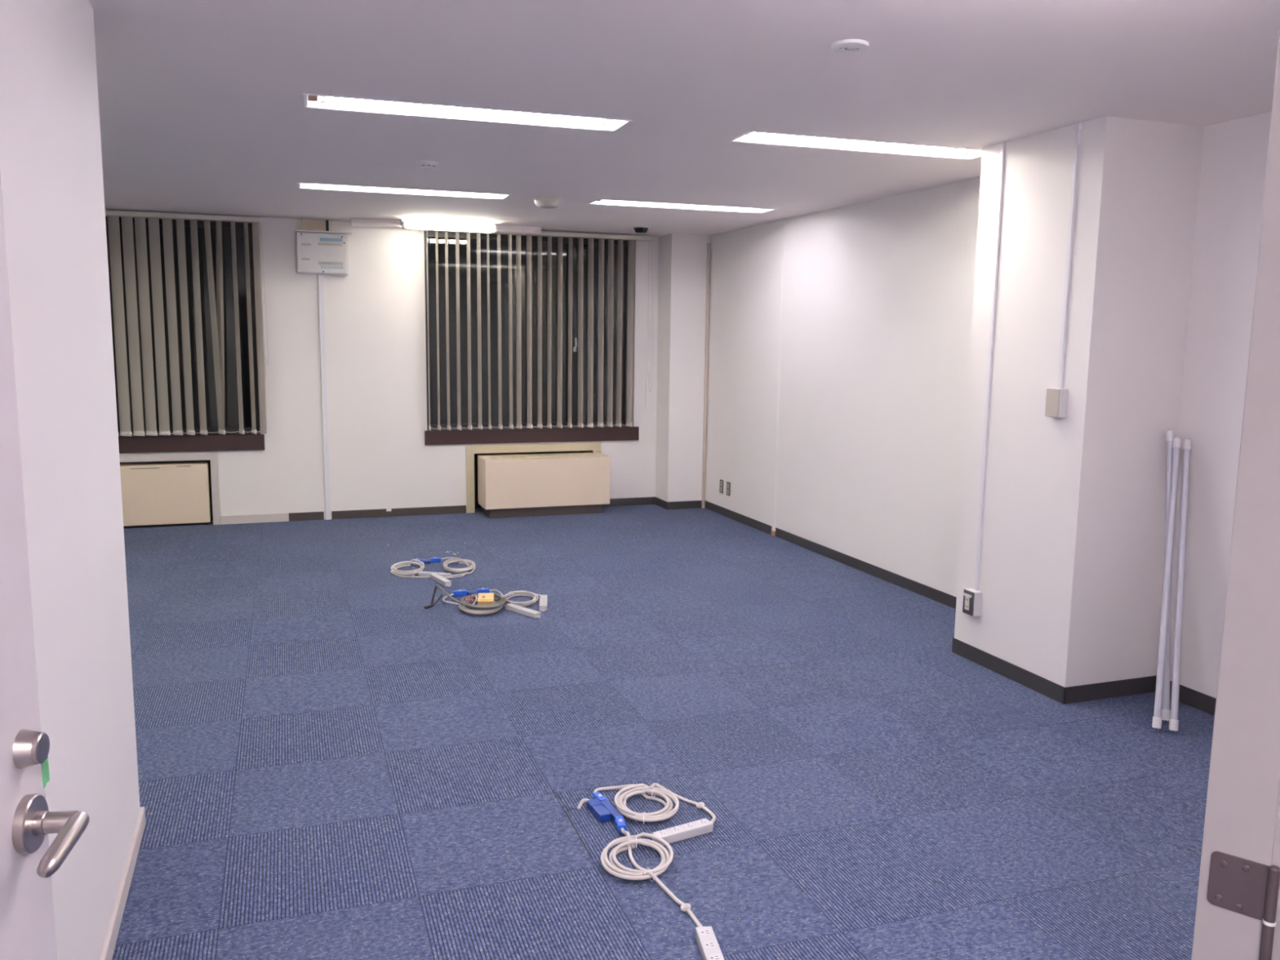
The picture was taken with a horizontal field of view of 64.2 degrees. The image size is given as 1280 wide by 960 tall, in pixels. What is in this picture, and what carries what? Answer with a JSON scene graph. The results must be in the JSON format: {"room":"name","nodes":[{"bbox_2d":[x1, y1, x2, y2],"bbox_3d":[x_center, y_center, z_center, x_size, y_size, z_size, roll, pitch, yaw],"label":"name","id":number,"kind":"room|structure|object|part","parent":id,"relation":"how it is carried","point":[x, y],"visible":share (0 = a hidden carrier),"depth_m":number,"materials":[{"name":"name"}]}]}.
{"room":"empty office room","nodes":[
{"label":"empty office room","id":0,"kind":"room"},
{"bbox_2d":[0,0,140,959],"bbox_3d":[-2.735,0.152,0.946,3.680,2.364,2.974,-2,8,-20],"label":"wall","id":1,"kind":"structure","parent":0,"point":[51,170],"depth_m":2.24,"materials":[{"name":"white paint"}]},
{"bbox_2d":[0,173,89,959],"bbox_3d":[-0.502,0.395,0.551,0.099,2.032,0.914,0,8,-8],"label":"door","id":2,"kind":"structure","parent":1,"relation":"in","point":[28,864],"depth_m":0.92,"materials":[{"name":"paint"}]},
{"bbox_3d":[-0.523,0.323,0.908,0.048,0.022,0.112,-2,8,-20],"label":"lever handle","id":3,"kind":"part","parent":2,"relation":"part of","materials":[{"name":"silver metal"}]},
{"bbox_2d":[99,806,146,959],"bbox_3d":[-1.533,1.243,1.581,1.092,0.056,2.926,-2,8,-20],"label":"baseboard","id":4,"kind":"structure","parent":1,"relation":"attached to","point":[107,953],"depth_m":2.68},
{"bbox_2d":[105,209,659,524],"bbox_3d":[-3.066,-0.847,8.023,7.900,2.364,0.220,-2,8,-20],"label":"wall","id":5,"kind":"structure","parent":0,"point":[380,458],"depth_m":8.20,"materials":[{"name":"white paint"}]},
{"bbox_2d":[120,460,213,519],"bbox_3d":[-4.130,0.066,7.892,1.645,0.565,0.030,-2,8,-20],"label":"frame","id":6,"kind":"structure","parent":5,"relation":"attached to","point":[209,461],"depth_m":8.07,"materials":[{"name":"black metal"}]},
{"bbox_2d":[119,452,220,524],"bbox_3d":[-4.053,0.096,7.676,1.642,0.568,0.012,-2,8,-20],"label":"frame","id":7,"kind":"object","parent":5,"relation":"attached to","point":[212,457],"visible":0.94,"depth_m":7.87,"materials":[{"name":"beige metal"}]},
{"bbox_2d":[105,216,259,435],"bbox_3d":[-3.958,-1.147,7.687,2.015,1.630,0.060,-2,8,-20],"label":"window","id":8,"kind":"structure","parent":5,"relation":"in","point":[187,223],"depth_m":7.92,"materials":[{"name":"brown metal"}]},
{"bbox_2d":[105,209,268,435],"bbox_3d":[-3.551,-1.150,7.613,1.452,1.638,0.101,-2,8,-20],"label":"vertical blind","id":9,"kind":"object","parent":8,"relation":"attached to","point":[217,326],"visible":0.79,"depth_m":7.63,"materials":[{"name":"beige fabric"}]},
{"bbox_3d":[-3.549,-0.356,7.689,1.311,0.014,0.003,-2,8,-20],"label":"chain","id":10,"kind":"part","parent":9,"relation":"part of","materials":[{"name":"white plastic"}]},
{"bbox_3d":[-2.871,-1.362,7.801,0.030,1.190,0.014,-2,8,-20],"label":"pull cord","id":11,"kind":"part","parent":9,"relation":"part of","materials":[{"name":"white plastic"}]},
{"bbox_2d":[118,432,264,453],"bbox_3d":[-3.937,-0.270,7.724,2.058,0.123,0.142,-2,8,-20],"label":"window sill","id":12,"kind":"structure","parent":5,"relation":"attached to","point":[247,441],"depth_m":7.83,"materials":[{"name":"brown wood"}]},
{"bbox_2d":[220,511,324,524],"bbox_3d":[-2.918,0.302,8.120,0.771,0.066,0.009,-2,8,-20],"label":"baseboard","id":13,"kind":"structure","parent":5,"relation":"attached to","point":[272,517],"depth_m":8.11,"materials":[{"name":"white plastic"}]},
{"bbox_2d":[302,218,325,231],"bbox_3d":[-2.528,-1.972,7.910,0.175,0.092,0.050,-2,8,-20],"label":"junction box","id":14,"kind":"object","parent":5,"relation":"attached to","point":[307,224],"visible":0.76,"depth_m":7.89,"materials":[{"name":"beige plastic"}]},
{"bbox_2d":[295,229,351,275],"bbox_3d":[-2.452,-1.765,7.925,0.414,0.320,0.130,-2,8,-20],"label":"breaker panel","id":15,"kind":"object","parent":5,"relation":"attached to","point":[322,252],"visible":1,"depth_m":7.90,"materials":[{"name":"white plastic"}]},
{"bbox_3d":[-2.450,-1.918,7.903,0.414,0.010,0.130,-2,8,-20],"label":"lid","id":16,"kind":"part","parent":15,"relation":"part of","materials":[{"name":"white plastic"}]},
{"bbox_2d":[317,273,330,519],"bbox_3d":[-2.511,-0.646,8.124,0.042,1.952,0.022,-2,8,-20],"label":"conduit","id":17,"kind":"object","parent":5,"relation":"attached to","point":[321,277],"visible":1,"depth_m":8.11,"materials":[{"name":"white plastic"}]},
{"bbox_2d":[325,220,328,231],"bbox_3d":[-2.436,-1.976,7.951,0.020,0.092,0.035,-2,8,-20],"label":"conduit","id":18,"kind":"object","parent":5,"relation":"attached to","point":[326,221],"visible":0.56,"depth_m":7.93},
{"bbox_2d":[386,506,391,511],"bbox_3d":[-2.071,0.238,8.418,0.040,0.040,0.010,-2,8,-20],"label":"trim","id":19,"kind":"structure","parent":5,"relation":"attached to","point":[388,508],"depth_m":8.41,"materials":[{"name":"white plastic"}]},
{"bbox_2d":[331,505,466,519],"bbox_3d":[-1.985,0.266,8.455,1.091,0.066,0.007,-2,8,-20],"label":"baseboard","id":20,"kind":"structure","parent":5,"relation":"attached to","point":[459,508],"depth_m":8.45,"materials":[{"name":"brown plastic"}]},
{"bbox_2d":[423,231,628,429],"bbox_3d":[-0.939,-1.258,8.748,1.810,1.630,0.099,-2,8,-20],"label":"window","id":21,"kind":"structure","parent":5,"relation":"in","point":[430,233],"depth_m":8.80,"materials":[{"name":"brown metal"}]},
{"bbox_2d":[422,229,653,431],"bbox_3d":[-0.822,-1.253,8.589,1.972,1.636,0.100,-2,8,-20],"label":"vertical blind","id":22,"kind":"object","parent":21,"relation":"attached to","point":[590,237],"visible":0.99,"depth_m":8.61,"materials":[{"name":"beige fabric"}]},
{"bbox_3d":[-0.909,-0.455,8.635,1.714,0.014,0.003,-2,8,-20],"label":"chain","id":23,"kind":"part","parent":22,"relation":"part of","materials":[{"name":"white plastic"}]},
{"bbox_3d":[0.085,-1.342,8.879,0.063,1.455,0.014,-2,8,-20],"label":"pull cord","id":24,"kind":"part","parent":22,"relation":"part of","materials":[{"name":"white plastic"}]},
{"bbox_2d":[474,450,586,508],"bbox_3d":[-0.987,-0.049,9.018,1.155,0.560,0.030,-2,8,-20],"label":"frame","id":25,"kind":"structure","parent":5,"relation":"attached to","point":[477,505],"depth_m":8.87,"materials":[{"name":"black metal"}]},
{"bbox_2d":[424,425,639,444],"bbox_3d":[-0.915,-0.389,8.806,1.875,0.118,0.142,-2,8,-20],"label":"window sill","id":26,"kind":"structure","parent":5,"relation":"attached to","point":[495,435],"depth_m":8.72,"materials":[{"name":"brown wood"}]},
{"bbox_2d":[466,442,600,513],"bbox_3d":[-0.905,-0.024,8.801,1.188,0.572,0.016,-2,8,-20],"label":"frame","id":27,"kind":"object","parent":5,"relation":"attached to","point":[471,451],"visible":0.83,"depth_m":8.66,"materials":[{"name":"beige wood"}]},
{"bbox_2d":[111,504,1214,959],"bbox_3d":[-1.321,1.085,3.356,7.900,0.120,10.650,-2,8,-20],"label":"floor","id":28,"kind":"structure","parent":0,"point":[332,764],"depth_m":3.66,"materials":[{"name":"blue carpet"}]},
{"bbox_2d":[120,461,211,528],"bbox_3d":[-4.065,0.129,7.754,1.468,0.482,0.162,-2,8,-20],"label":"heater","id":29,"kind":"object","parent":28,"relation":"on","point":[153,495],"visible":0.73,"depth_m":7.83,"materials":[{"name":"beige paint"}]},
{"bbox_2d":[421,558,431,564],"bbox_3d":[-1.409,0.536,6.731,0.063,0.022,0.052,-2,8,-20],"label":"connector","id":30,"kind":"object","parent":28,"relation":"on","point":[424,561],"visible":0.78,"depth_m":6.71,"materials":[{"name":"blue plastic"}]},
{"bbox_2d":[390,558,465,578],"bbox_3d":[-1.393,0.571,6.456,0.334,0.039,0.545,-7,11,-44],"label":"extension cord","id":31,"kind":"object","parent":28,"relation":"on","point":[417,561],"visible":0.98,"depth_m":6.38,"materials":[{"name":"white plastic"}]},
{"bbox_2d":[430,557,475,586],"bbox_3d":[-1.181,0.566,6.462,0.285,0.054,0.716,-1,8,-11],"label":"extension cord","id":32,"kind":"object","parent":28,"relation":"on","point":[436,577],"visible":1,"depth_m":6.47,"materials":[{"name":"white plastic"}]},
{"bbox_3d":[-1.180,0.551,6.565,0.250,0.054,0.463,0,8,-5],"label":"cord","id":33,"kind":"part","parent":32,"relation":"part of","materials":[{"name":"white plastic"}]},
{"bbox_2d":[424,585,506,609],"bbox_3d":[-0.931,0.649,5.646,0.440,0.119,0.287,4,9,25],"label":"cable bundle","id":34,"kind":"object","parent":28,"relation":"on","point":[496,597],"visible":0.94,"depth_m":5.60,"materials":[{"name":"black plastic"}]},
{"bbox_2d":[463,592,493,608],"bbox_3d":[-0.883,0.662,5.588,0.167,0.071,0.098,0,8,-8],"label":"junction box","id":35,"kind":"object","parent":34,"relation":"on","point":[484,598],"visible":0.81,"depth_m":5.57,"materials":[{"name":"plastic"}]},
{"bbox_3d":[-0.844,0.638,5.585,0.069,0.022,0.068,0,8,-6],"label":"lid","id":36,"kind":"part","parent":35,"relation":"part of","materials":[{"name":"plastic"}]},
{"bbox_2d":[466,590,477,595],"bbox_3d":[-0.971,0.657,5.911,0.066,0.022,0.064,-2,8,-20],"label":"connector","id":37,"kind":"object","parent":28,"relation":"on","point":[469,592],"visible":0.66,"depth_m":5.90,"materials":[{"name":"blue plastic"}]},
{"bbox_2d":[442,589,540,618],"bbox_3d":[-0.870,0.695,5.614,0.705,0.037,0.270,8,11,43],"label":"extension cord","id":38,"kind":"object","parent":28,"relation":"on","point":[513,607],"visible":0.77,"depth_m":5.54,"materials":[{"name":"white plastic"}]},
{"bbox_3d":[-0.955,0.686,5.658,0.448,0.035,0.279,5,9,29],"label":"cord","id":39,"kind":"part","parent":38,"relation":"part of","materials":[{"name":"white plastic"}]},
{"bbox_2d":[476,587,546,611],"bbox_3d":[-0.702,0.669,5.812,0.562,0.037,0.257,7,10,39],"label":"extension cord","id":40,"kind":"object","parent":28,"relation":"on","point":[543,598],"visible":0.89,"depth_m":5.80,"materials":[{"name":"white plastic"}]},
{"bbox_3d":[-0.694,0.665,5.833,0.265,0.035,0.384,-2,8,-20],"label":"cord","id":41,"kind":"part","parent":40,"relation":"part of","materials":[{"name":"white plastic"}]},
{"bbox_2d":[477,452,610,518],"bbox_3d":[-0.833,0.030,8.720,1.072,0.488,0.445,-2,8,-20],"label":"heater","id":42,"kind":"object","parent":28,"relation":"on","point":[562,483],"visible":1,"depth_m":8.52,"materials":[{"name":"beige paint"}]},
{"bbox_3d":[-0.914,-0.024,8.854,0.970,0.402,0.126,-2,8,-20],"label":"casing","id":43,"kind":"part","parent":42,"relation":"part of","materials":[{"name":"beige paint"}]},
{"bbox_2d":[489,453,599,458],"bbox_3d":[-0.805,-0.203,8.640,0.924,0.002,0.150,-2,8,-20],"label":"grille","id":44,"kind":"object","parent":42,"relation":"attached to","point":[582,454],"depth_m":8.62,"materials":[{"name":"beige metal"}]},
{"bbox_2d":[552,790,591,857],"bbox_3d":[-0.192,1.062,3.187,0.054,0.001,0.458,-2,8,-19],"label":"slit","id":45,"kind":"object","parent":28,"relation":"on","point":[553,790],"visible":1,"depth_m":3.17,"materials":[{"name":"blue carpet"}]},
{"bbox_2d":[577,798,622,822],"bbox_3d":[-0.121,1.046,3.233,0.087,0.033,0.178,-6,10,-39],"label":"tap","id":46,"kind":"object","parent":28,"relation":"on","point":[603,811],"visible":0.98,"depth_m":3.21,"materials":[{"name":"blue plastic"}]},
{"bbox_2d":[591,800,622,822],"bbox_3d":[-0.111,1.045,3.219,0.065,0.024,0.134,-3,9,-24],"label":"connector","id":47,"kind":"object","parent":46,"relation":"on","point":[603,811],"depth_m":3.20,"materials":[{"name":"blue plastic"}]},
{"bbox_2d":[592,782,715,845],"bbox_3d":[0.050,1.036,3.262,0.283,0.039,0.430,-5,10,-34],"label":"extension cord","id":48,"kind":"object","parent":28,"relation":"on","point":[679,833],"visible":0.98,"depth_m":3.20,"materials":[{"name":"white plastic"}]},
{"bbox_3d":[0.041,1.036,3.265,0.415,0.040,0.245,2,8,9],"label":"cord","id":49,"kind":"part","parent":48,"relation":"part of","materials":[{"name":"white plastic"}]},
{"bbox_2d":[600,816,724,959],"bbox_3d":[0.045,1.104,2.779,0.213,0.039,0.812,-2,8,-20],"label":"extension cord","id":50,"kind":"object","parent":28,"relation":"on","point":[707,942],"visible":1,"depth_m":2.85,"materials":[{"name":"white plastic"}]},
{"bbox_3d":[0.026,1.097,2.829,0.213,0.039,0.588,-2,8,-20],"label":"cord","id":51,"kind":"part","parent":50,"relation":"part of","materials":[{"name":"white plastic"}]},
{"bbox_2d":[1151,436,1182,729],"bbox_3d":[2.111,0.398,4.087,0.032,1.113,0.449,5,9,26],"label":"pole","id":52,"kind":"object","parent":28,"relation":"on","point":[1176,444],"visible":1,"depth_m":4.07,"materials":[{"name":"silver metal"}]},
{"bbox_2d":[1161,429,1174,722],"bbox_3d":[2.144,0.377,4.144,0.032,1.140,0.368,3,8,15],"label":"pole","id":53,"kind":"object","parent":28,"relation":"on","point":[1170,435],"visible":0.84,"depth_m":4.11,"materials":[{"name":"silver metal"}]},
{"bbox_2d":[1168,438,1191,733],"bbox_3d":[2.156,0.404,4.070,0.032,1.108,0.450,4,9,23],"label":"pole","id":54,"kind":"object","parent":28,"relation":"on","point":[1187,443],"visible":1,"depth_m":4.06,"materials":[{"name":"silver metal"}]},
{"bbox_2d":[88,0,1279,236],"bbox_3d":[-1.290,-1.364,3.011,7.900,0.100,10.650,-2,8,-20],"label":"ceiling","id":55,"kind":"structure","parent":0,"point":[202,111],"depth_m":3.63,"materials":[{"name":"white paint"}]},
{"bbox_2d":[297,182,511,199],"bbox_3d":[-1.437,-1.815,6.259,1.264,0.092,0.239,-2,8,-18],"label":"recessed light","id":56,"kind":"object","parent":55,"relation":"in","point":[300,185],"visible":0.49,"depth_m":6.33,"materials":[{"name":"white plastic"}]},
{"bbox_2d":[416,160,438,170],"bbox_3d":[-1.082,-1.601,5.205,0.110,0.037,0.110,-2,8,-20],"label":"smoke detector","id":57,"kind":"object","parent":55,"relation":"attached to","point":[425,165],"visible":1,"depth_m":5.18,"materials":[{"name":"white plastic"}]},
{"bbox_3d":[-1.082,-1.614,5.204,0.110,0.010,0.110,-2,8,-20],"label":"plate","id":58,"kind":"part","parent":57,"relation":"part of","materials":[{"name":"white plastic"}]},
{"bbox_2d":[350,217,541,235],"bbox_3d":[-1.517,-2.001,8.058,1.480,0.050,0.145,-2,8,-20],"label":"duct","id":59,"kind":"object","parent":55,"relation":"attached to","point":[360,222],"visible":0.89,"depth_m":7.89,"materials":[{"name":"white metal"}]},
{"bbox_2d":[400,218,496,232],"bbox_3d":[-1.480,-1.966,7.910,0.716,0.076,0.155,-2,8,-20],"label":"light","id":60,"kind":"object","parent":55,"relation":"attached to","point":[405,223],"visible":1,"depth_m":7.87,"materials":[{"name":"white plastic"}]},
{"bbox_2d":[303,93,632,131],"bbox_3d":[-0.667,-1.493,4.035,1.264,0.092,0.239,-2,8,-18],"label":"recessed light","id":61,"kind":"object","parent":55,"relation":"in","point":[313,100],"visible":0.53,"depth_m":4.09,"materials":[{"name":"white plastic"}]},
{"bbox_2d":[320,96,325,102],"bbox_3d":[-1.217,-1.483,3.914,0.023,0.065,0.032,-2,8,-20],"label":"socket","id":62,"kind":"object","parent":61,"relation":"attached to","point":[322,100],"depth_m":3.90,"materials":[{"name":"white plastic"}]},
{"bbox_2d":[533,196,560,208],"bbox_3d":[-0.591,-1.767,6.509,0.168,0.058,0.168,-2,8,-20],"label":"ceiling sensor","id":63,"kind":"object","parent":55,"relation":"attached to","point":[540,202],"visible":1,"depth_m":6.45,"materials":[{"name":"beige plastic"}]},
{"bbox_2d":[632,226,649,233],"bbox_3d":[0.009,-1.993,8.133,0.136,0.047,0.136,-2,8,-20],"label":"dome camera","id":64,"kind":"object","parent":55,"relation":"attached to","point":[640,229],"visible":1,"depth_m":8.09,"materials":[{"name":"black plastic"}]},
{"bbox_2d":[587,199,777,213],"bbox_3d":[0.291,-1.872,6.815,1.264,0.092,0.239,-2,8,-18],"label":"recessed light","id":65,"kind":"object","parent":55,"relation":"in","point":[601,202],"visible":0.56,"depth_m":6.89,"materials":[{"name":"white plastic"}]},
{"bbox_2d":[831,39,869,52],"bbox_3d":[0.623,-1.285,3.029,0.112,0.015,0.112,-2,8,-20],"label":"detector base","id":66,"kind":"object","parent":55,"relation":"attached to","point":[846,45],"visible":1,"depth_m":3.01,"materials":[{"name":"white plastic"}]},
{"bbox_2d":[728,130,982,159],"bbox_3d":[1.031,-1.552,4.607,1.264,0.092,0.239,-2,8,-18],"label":"recessed light","id":67,"kind":"object","parent":55,"relation":"in","point":[754,137],"visible":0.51,"depth_m":4.67,"materials":[{"name":"white plastic"}]},
{"bbox_2d":[746,132,753,137],"bbox_3d":[0.482,-1.541,4.486,0.023,0.065,0.032,-2,8,-20],"label":"ceiling light","id":68,"kind":"object","parent":67,"relation":"attached to","point":[750,135],"depth_m":4.48,"materials":[{"name":"white plastic"}]},
{"bbox_2d":[655,176,980,596],"bbox_3d":[1.187,-0.656,7.049,0.568,2.364,4.526,-2,8,-20],"label":"wall","id":69,"kind":"structure","parent":0,"point":[840,338],"depth_m":6.90,"materials":[{"name":"white paint"}]},
{"bbox_2d":[602,497,771,534],"bbox_3d":[0.517,0.265,8.685,1.846,0.068,0.656,7,10,40],"label":"baseboard","id":70,"kind":"structure","parent":69,"relation":"attached to","point":[764,527],"depth_m":8.97,"materials":[{"name":"grey plastic"}]},
{"bbox_2d":[702,242,710,508],"bbox_3d":[0.575,-0.890,8.889,0.024,2.300,0.020,-2,8,-20],"label":"cable trunking","id":71,"kind":"object","parent":69,"relation":"attached to","point":[708,275],"visible":1,"depth_m":8.88,"materials":[{"name":"white plastic"}]},
{"bbox_2d":[719,479,723,493],"bbox_3d":[0.693,0.055,8.697,0.010,0.115,0.068,-2,8,-20],"label":"wall outlet","id":72,"kind":"object","parent":69,"relation":"attached to","point":[721,488],"visible":1,"depth_m":8.69,"materials":[{"name":"beige plastic"}]},
{"bbox_2d":[726,481,730,496],"bbox_3d":[0.740,0.074,8.567,0.010,0.115,0.070,-2,8,-20],"label":"wall outlet","id":73,"kind":"object","parent":69,"relation":"attached to","point":[728,484],"visible":1,"depth_m":8.56,"materials":[{"name":"beige plastic"}]},
{"bbox_2d":[775,527,956,608],"bbox_3d":[1.522,0.590,6.461,0.006,0.068,2.868,-2,8,-20],"label":"baseboard","id":74,"kind":"structure","parent":69,"relation":"attached to","point":[947,599],"depth_m":6.54,"materials":[{"name":"grey plastic"}]},
{"bbox_2d":[954,115,1204,687],"bbox_3d":[2.004,-0.297,4.571,0.727,2.364,0.739,-2,8,-20],"label":"wall pillar","id":75,"kind":"structure","parent":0,"point":[1073,558],"depth_m":4.25,"materials":[{"name":"white paint"}]},
{"bbox_2d":[962,588,982,616],"bbox_3d":[1.550,0.572,4.774,0.051,0.114,0.078,-2,8,-20],"label":"outlet box","id":76,"kind":"object","parent":75,"relation":"attached to","point":[971,606],"visible":1,"depth_m":4.75,"materials":[{"name":"white plastic"}]},
{"bbox_2d":[964,595,969,610],"bbox_3d":[1.529,0.572,4.771,0.004,0.070,0.030,-2,8,-20],"label":"socket","id":77,"kind":"object","parent":76,"relation":"attached to","point":[966,598],"depth_m":4.77,"materials":[{"name":"white plastic"}]},
{"bbox_3d":[1.534,0.573,4.768,0.005,0.112,0.074,-2,8,-20],"label":"plate","id":78,"kind":"part","parent":76,"relation":"part of","materials":[{"name":"grey metal"}]},
{"bbox_2d":[973,142,1005,591],"bbox_3d":[1.584,-0.485,4.625,0.013,2.019,0.020,-2,8,-20],"label":"cable trunking","id":79,"kind":"object","parent":75,"relation":"attached to","point":[1002,150],"visible":1,"depth_m":4.61,"materials":[{"name":"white plastic"}]},
{"bbox_2d":[951,637,1156,704],"bbox_3d":[1.876,0.842,4.689,0.497,0.072,0.751,-2,8,-20],"label":"baseboard","id":80,"kind":"structure","parent":75,"relation":"attached to","point":[1094,691],"depth_m":4.39,"materials":[{"name":"grey plastic"}]},
{"bbox_2d":[1044,387,1067,417],"bbox_3d":[1.720,-0.319,4.219,0.043,0.118,0.078,-2,8,-20],"label":"switch box","id":81,"kind":"object","parent":75,"relation":"attached to","point":[1055,398],"visible":1,"depth_m":4.19,"materials":[{"name":"white plastic"}]},
{"bbox_3d":[1.702,-0.319,4.213,0.005,0.114,0.074,-2,8,-20],"label":"plate","id":82,"kind":"part","parent":81,"relation":"part of","materials":[{"name":"beige plastic"}]},
{"bbox_2d":[1057,122,1082,388],"bbox_3d":[1.739,-0.901,4.142,0.018,1.056,0.034,-2,8,-20],"label":"cable trunking","id":83,"kind":"object","parent":75,"relation":"attached to","point":[1077,126],"visible":1,"depth_m":4.13,"materials":[{"name":"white plastic"}]},
{"bbox_2d":[1170,111,1271,697],"bbox_3d":[2.540,-0.185,3.822,0.230,2.364,1.048,-2,8,-20],"label":"wall","id":84,"kind":"structure","parent":0,"point":[1234,153],"depth_m":4.10,"materials":[{"name":"white paint"}]},
{"bbox_2d":[1155,675,1216,715],"bbox_3d":[2.415,0.954,3.942,0.006,0.072,1.048,-2,8,-20],"label":"baseboard","id":85,"kind":"structure","parent":84,"relation":"attached to","point":[1199,700],"depth_m":4.23,"materials":[{"name":"grey plastic"}]},
{"bbox_3d":[1.764,-0.008,2.487,2.373,2.364,1.463,-2,8,-20],"label":"wall","id":86,"kind":"structure","parent":0,"visible":0},
{"bbox_2d":[1191,31,1279,959],"bbox_3d":[0.903,0.282,1.438,0.150,2.060,0.067,7,10,39],"label":"door","id":87,"kind":"structure","parent":86,"relation":"in","point":[1237,917],"depth_m":1.44,"materials":[{"name":"grey paint"}]},
{"bbox_2d":[1262,918,1275,926],"bbox_3d":[0.897,0.630,1.455,0.017,0.004,0.017,-2,8,-20],"label":"washer","id":88,"kind":"object","parent":87,"relation":"in","point":[1265,922],"depth_m":1.45,"materials":[{"name":"white plastic"}]},
{"label":"outside","id":89,"kind":"structure","parent":0,"visible":0},
{"bbox_2d":[119,223,624,429],"bbox_3d":[-3.442,-1.375,9.463,10.000,5.000,0.100,-2,8,-20],"label":"vertical blinds","id":90,"kind":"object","parent":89,"point":[231,398],"depth_m":10.03,"materials":[{"name":"grey fabric"}]}
]}

